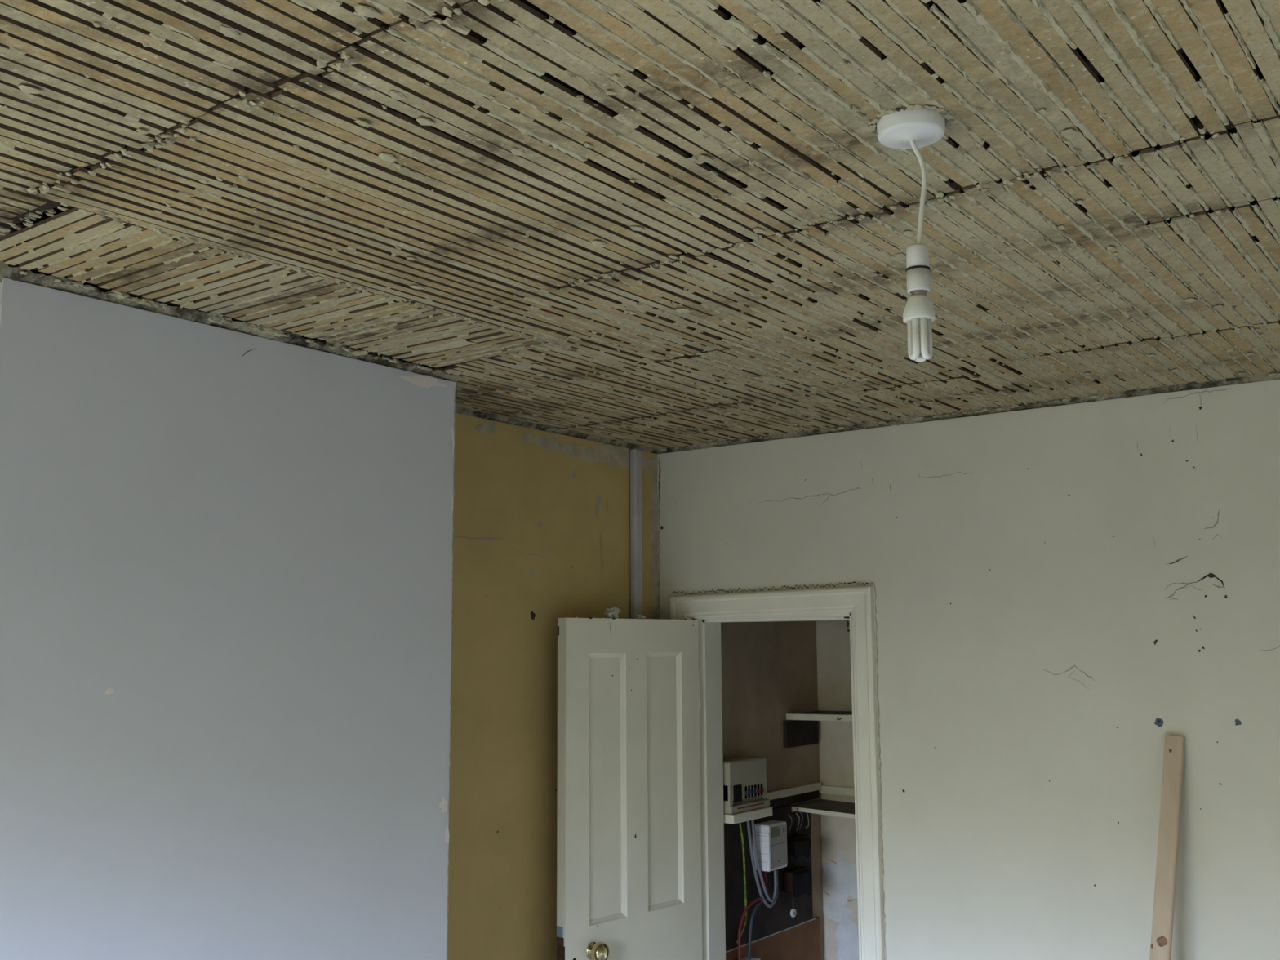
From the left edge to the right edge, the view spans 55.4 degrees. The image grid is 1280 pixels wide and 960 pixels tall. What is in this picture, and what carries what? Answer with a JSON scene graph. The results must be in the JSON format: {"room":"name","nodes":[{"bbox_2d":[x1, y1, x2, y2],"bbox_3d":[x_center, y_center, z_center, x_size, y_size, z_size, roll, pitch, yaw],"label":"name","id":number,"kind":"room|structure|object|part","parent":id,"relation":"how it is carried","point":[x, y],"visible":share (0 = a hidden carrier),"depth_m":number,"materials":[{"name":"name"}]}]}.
{"room":"damaged room","nodes":[
{"label":"damaged room","id":0,"kind":"room"},
{"bbox_2d":[0,226,455,959],"bbox_3d":[-0.968,0.890,2.725,0.308,2.777,1.197,-6,-10,36],"label":"wall","id":1,"kind":"structure","parent":0,"point":[226,555],"depth_m":2.62,"materials":[{"name":"grey paint"}]},
{"bbox_2d":[447,413,658,959],"bbox_3d":[-1.415,0.859,2.473,0.102,2.777,4.872,-6,-10,36],"label":"wall","id":2,"kind":"structure","parent":0,"point":[541,536],"depth_m":3.81,"materials":[{"name":"paint"}]},
{"bbox_2d":[630,448,642,618],"bbox_3d":[-0.008,1.151,4.219,0.028,2.548,0.042,-6,-10,36],"label":"pipe","id":3,"kind":"object","parent":2,"relation":"attached to","point":[636,572],"depth_m":4.33,"materials":[{"name":"metal"}]},
{"bbox_2d":[0,0,1279,453],"bbox_3d":[0.081,-0.600,1.456,3.950,0.195,5.250,-6,-10,36],"label":"ceiling","id":4,"kind":"structure","parent":0,"point":[651,226],"depth_m":1.95,"materials":[{"name":"brown wood"}]},
{"bbox_2d":[876,106,945,362],"bbox_3d":[0.376,-0.330,1.667,0.093,0.341,0.093,-6,-10,36],"label":"pendant lamp","id":5,"kind":"object","parent":4,"relation":"hanging from","point":[914,129],"visible":1,"depth_m":1.65,"materials":[{"name":"white plastic"}]},
{"bbox_3d":[0.379,-0.232,1.655,0.043,0.032,0.043,-6,-10,36],"label":"bulb","id":6,"kind":"part","parent":5,"relation":"part of","materials":[{"name":"white plastic"}]},
{"bbox_2d":[720,621,824,959],"bbox_3d":[0.487,1.253,4.814,0.100,2.600,0.949,-6,-10,36],"label":"wall","id":7,"kind":"structure","parent":0,"point":[769,669],"depth_m":4.85,"materials":[{"name":"paint"}]},
{"bbox_2d":[722,755,769,813],"bbox_3d":[0.370,1.124,4.508,0.096,0.182,0.269,-6,-10,36],"label":"fuse box","id":8,"kind":"object","parent":7,"relation":"attached to","point":[744,777],"visible":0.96,"depth_m":4.46,"materials":[{"name":"beige plastic"}]},
{"bbox_2d":[733,784,742,802],"bbox_3d":[0.348,1.137,4.420,0.022,0.060,0.051,-6,-10,36],"label":"switch","id":9,"kind":"object","parent":8,"relation":"attached to","point":[737,788],"depth_m":4.41,"materials":[{"name":"black plastic"}]},
{"bbox_2d":[723,806,772,824],"bbox_3d":[0.375,1.232,4.492,0.104,0.032,0.271,-6,-10,36],"label":"board","id":10,"kind":"object","parent":7,"relation":"attached to","point":[754,814],"visible":0.64,"depth_m":4.43,"materials":[{"name":"white wood"}]},
{"bbox_2d":[724,804,813,951],"bbox_3d":[0.476,1.504,4.663,0.017,0.462,0.710,-6,-10,36],"label":"backboard","id":11,"kind":"object","parent":7,"relation":"attached to","point":[767,921],"visible":0.36,"depth_m":4.59,"materials":[{"name":"black wood"}]},
{"bbox_2d":[736,822,746,943],"bbox_3d":[0.372,1.470,4.481,0.058,0.445,0.014,6,-10,-41],"label":"cable","id":12,"kind":"object","parent":11,"relation":"attached to","point":[740,824],"visible":0.94,"depth_m":4.49,"materials":[{"name":"plastic"}]},
{"bbox_2d":[752,820,787,871],"bbox_3d":[0.495,1.389,4.628,0.073,0.168,0.143,-6,-10,36],"label":"meter","id":13,"kind":"object","parent":11,"relation":"attached to","point":[771,835],"visible":0.77,"depth_m":4.59,"materials":[{"name":"white plastic"}]},
{"bbox_2d":[746,820,778,907],"bbox_3d":[0.461,1.436,4.585,0.012,0.350,0.214,-6,-10,36],"label":"cable","id":14,"kind":"object","parent":13,"relation":"attached to","point":[753,861],"visible":0.95,"depth_m":4.53,"materials":[{"name":"grey plastic"}]},
{"bbox_2d":[751,819,777,902],"bbox_3d":[0.466,1.424,4.577,0.012,0.329,0.172,-6,-10,36],"label":"cable","id":15,"kind":"object","parent":13,"relation":"attached to","point":[773,898],"visible":0.98,"depth_m":4.54,"materials":[{"name":"grey plastic"}]},
{"bbox_2d":[763,871,768,894],"bbox_3d":[0.478,1.524,4.591,0.028,0.115,0.010,5,-9,-35],"label":"cable","id":16,"kind":"object","parent":13,"relation":"attached to","point":[765,872],"visible":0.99,"depth_m":4.59,"materials":[{"name":"red plastic"}]},
{"bbox_3d":[0.525,1.386,4.613,0.002,0.150,0.123,-6,-10,36],"label":"plate","id":17,"kind":"part","parent":13,"relation":"part of","materials":[{"name":"grey plastic"}]},
{"bbox_2d":[782,866,812,897],"bbox_3d":[0.626,1.575,4.777,0.074,0.095,0.145,-6,-10,36],"label":"service fuse","id":18,"kind":"object","parent":11,"relation":"attached to","point":[797,881],"visible":1,"depth_m":4.73,"materials":[{"name":"black plastic"}]},
{"bbox_2d":[790,895,796,917],"bbox_3d":[0.596,1.656,4.732,0.010,0.082,0.032,-8,-11,44],"label":"tag","id":19,"kind":"object","parent":18,"relation":"hanging from","point":[793,913],"visible":1,"depth_m":4.73,"materials":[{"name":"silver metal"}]},
{"bbox_2d":[786,834,810,858],"bbox_3d":[0.626,1.444,4.796,0.074,0.077,0.132,-6,-10,36],"label":"service fuse","id":20,"kind":"object","parent":11,"relation":"attached to","point":[798,846],"visible":0.94,"depth_m":4.75,"materials":[{"name":"black plastic"}]},
{"bbox_2d":[788,813,792,832],"bbox_3d":[0.588,1.347,4.778,0.020,0.073,0.014,-6,-10,36],"label":"wire","id":21,"kind":"object","parent":20,"relation":"on","point":[788,814],"visible":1,"depth_m":4.78,"materials":[{"name":"grey"}]},
{"bbox_2d":[795,813,799,831],"bbox_3d":[0.625,1.353,4.823,0.016,0.073,0.017,-1,-8,5],"label":"wire","id":22,"kind":"object","parent":20,"relation":"on","point":[796,813],"visible":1,"depth_m":4.82,"materials":[{"name":"beige plastic"}]},
{"bbox_2d":[799,811,803,830],"bbox_3d":[0.641,1.359,4.859,0.020,0.074,0.014,-6,-10,36],"label":"wire","id":23,"kind":"object","parent":20,"relation":"on","point":[799,811],"visible":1,"depth_m":4.86,"materials":[{"name":"grey"}]},
{"bbox_2d":[725,916,821,959],"bbox_3d":[0.499,2.122,4.606,0.018,0.781,0.775,-6,-10,36],"label":"panel","id":24,"kind":"object","parent":7,"relation":"attached to","point":[802,941],"visible":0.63,"depth_m":4.76,"materials":[{"name":"brown wood"}]},
{"bbox_2d":[740,956,760,959],"bbox_3d":[0.388,1.798,4.430,0.066,0.097,0.125,-6,-10,36],"label":"junction box","id":25,"kind":"object","parent":24,"relation":"attached to","point":[745,957],"visible":0.85,"depth_m":4.46,"materials":[{"name":"grey plastic"}]},
{"bbox_2d":[737,897,763,959],"bbox_3d":[0.407,1.681,4.478,0.010,0.263,0.171,-6,-10,36],"label":"cable","id":26,"kind":"object","parent":25,"relation":"attached to","point":[753,902],"visible":1,"depth_m":4.43,"materials":[{"name":"red plastic"}]},
{"bbox_2d":[747,900,762,959],"bbox_3d":[0.422,1.690,4.496,0.011,0.251,0.105,-6,-10,36],"label":"neutral tail","id":27,"kind":"object","parent":25,"relation":"attached to","point":[760,902],"visible":1,"depth_m":4.48,"materials":[{"name":"plastic"}]},
{"bbox_2d":[763,782,821,799],"bbox_3d":[0.588,1.243,4.849,0.019,0.028,0.525,-6,-10,36],"label":"bearer","id":28,"kind":"object","parent":7,"relation":"attached to","point":[791,791],"visible":0.64,"depth_m":4.87,"materials":[{"name":"white wood"}]},
{"bbox_2d":[768,790,818,808],"bbox_3d":[0.582,1.274,4.843,0.011,0.032,0.515,-6,-10,36],"label":"board","id":29,"kind":"object","parent":7,"relation":"attached to","point":[796,798],"visible":0.64,"depth_m":4.88,"materials":[{"name":"black wood"}]},
{"bbox_2d":[782,720,818,747],"bbox_3d":[0.658,1.030,4.976,0.017,0.106,0.257,-6,-10,36],"label":"board","id":30,"kind":"object","parent":7,"relation":"attached to","point":[796,732],"visible":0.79,"depth_m":4.95,"materials":[{"name":"black wood"}]},
{"bbox_2d":[816,620,858,959],"bbox_3d":[1.213,1.246,4.800,1.120,2.600,0.102,-6,-10,36],"label":"wall","id":31,"kind":"structure","parent":0,"point":[839,876],"depth_m":5.03,"materials":[{"name":"paint"}]},
{"bbox_2d":[786,711,852,721],"bbox_3d":[1.100,0.914,4.686,1.089,0.038,0.287,-6,-10,36],"label":"shelf","id":32,"kind":"object","parent":31,"relation":"attached to","point":[812,715],"visible":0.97,"depth_m":4.84,"materials":[{"name":"white wood"}]},
{"bbox_2d":[791,799,855,818],"bbox_3d":[1.107,1.294,4.641,1.089,0.052,0.270,-6,-10,36],"label":"shelf","id":33,"kind":"object","parent":31,"relation":"attached to","point":[822,806],"visible":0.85,"depth_m":4.83,"materials":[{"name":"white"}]},
{"bbox_2d":[818,785,854,795],"bbox_3d":[1.181,1.240,4.749,1.089,0.031,0.021,-6,-10,36],"label":"bearer","id":34,"kind":"object","parent":31,"relation":"attached to","point":[828,789],"visible":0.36,"depth_m":5.01,"materials":[{"name":"white wood"}]},
{"bbox_2d":[656,358,1279,959],"bbox_3d":[1.617,0.953,3.305,3.950,2.777,0.152,-6,-10,36],"label":"wall","id":35,"kind":"structure","parent":0,"point":[1062,591],"depth_m":3.57,"materials":[{"name":"white paint"}]},
{"bbox_2d":[556,586,884,959],"bbox_3d":[0.296,1.384,3.843,0.793,2.082,0.801,-6,-10,36],"label":"door","id":36,"kind":"structure","parent":35,"relation":"in","point":[641,873],"depth_m":4.01,"materials":[{"name":"white wood"}]},
{"bbox_3d":[-0.127,1.469,3.789,0.066,0.065,0.065,-6,-10,36],"label":"knob","id":37,"kind":"part","parent":36,"relation":"part of","materials":[{"name":"gold metal"}]},
{"bbox_2d":[604,605,620,618],"bbox_3d":[-0.094,0.443,4.045,0.058,0.051,0.047,5,-9,-33],"label":"lump","id":38,"kind":"object","parent":36,"relation":"on","point":[614,611],"visible":0.99,"depth_m":4.03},
{"bbox_2d":[635,614,645,618],"bbox_3d":[0.003,0.466,4.141,0.020,0.019,0.049,-6,-10,36],"label":"lump","id":39,"kind":"object","parent":36,"relation":"on","point":[639,616],"visible":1,"depth_m":4.13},
{"bbox_3d":[0.436,1.408,4.028,0.793,2.082,0.026,-6,-10,36],"label":"casing","id":40,"kind":"part","parent":36,"relation":"part of","materials":[{"name":"white wood"}]},
{"bbox_3d":[0.466,2.189,1.577,3.790,0.120,6.020,-6,-10,36],"label":"floor","id":41,"kind":"structure","parent":0,"visible":0},
{"bbox_2d":[1149,734,1185,959],"bbox_3d":[1.310,1.500,3.111,0.442,1.648,0.052,6,-10,-37],"label":"batten","id":42,"kind":"object","parent":41,"relation":"on","point":[1161,943],"visible":1,"depth_m":3.25,"materials":[{"name":"brown wood"}]}
]}

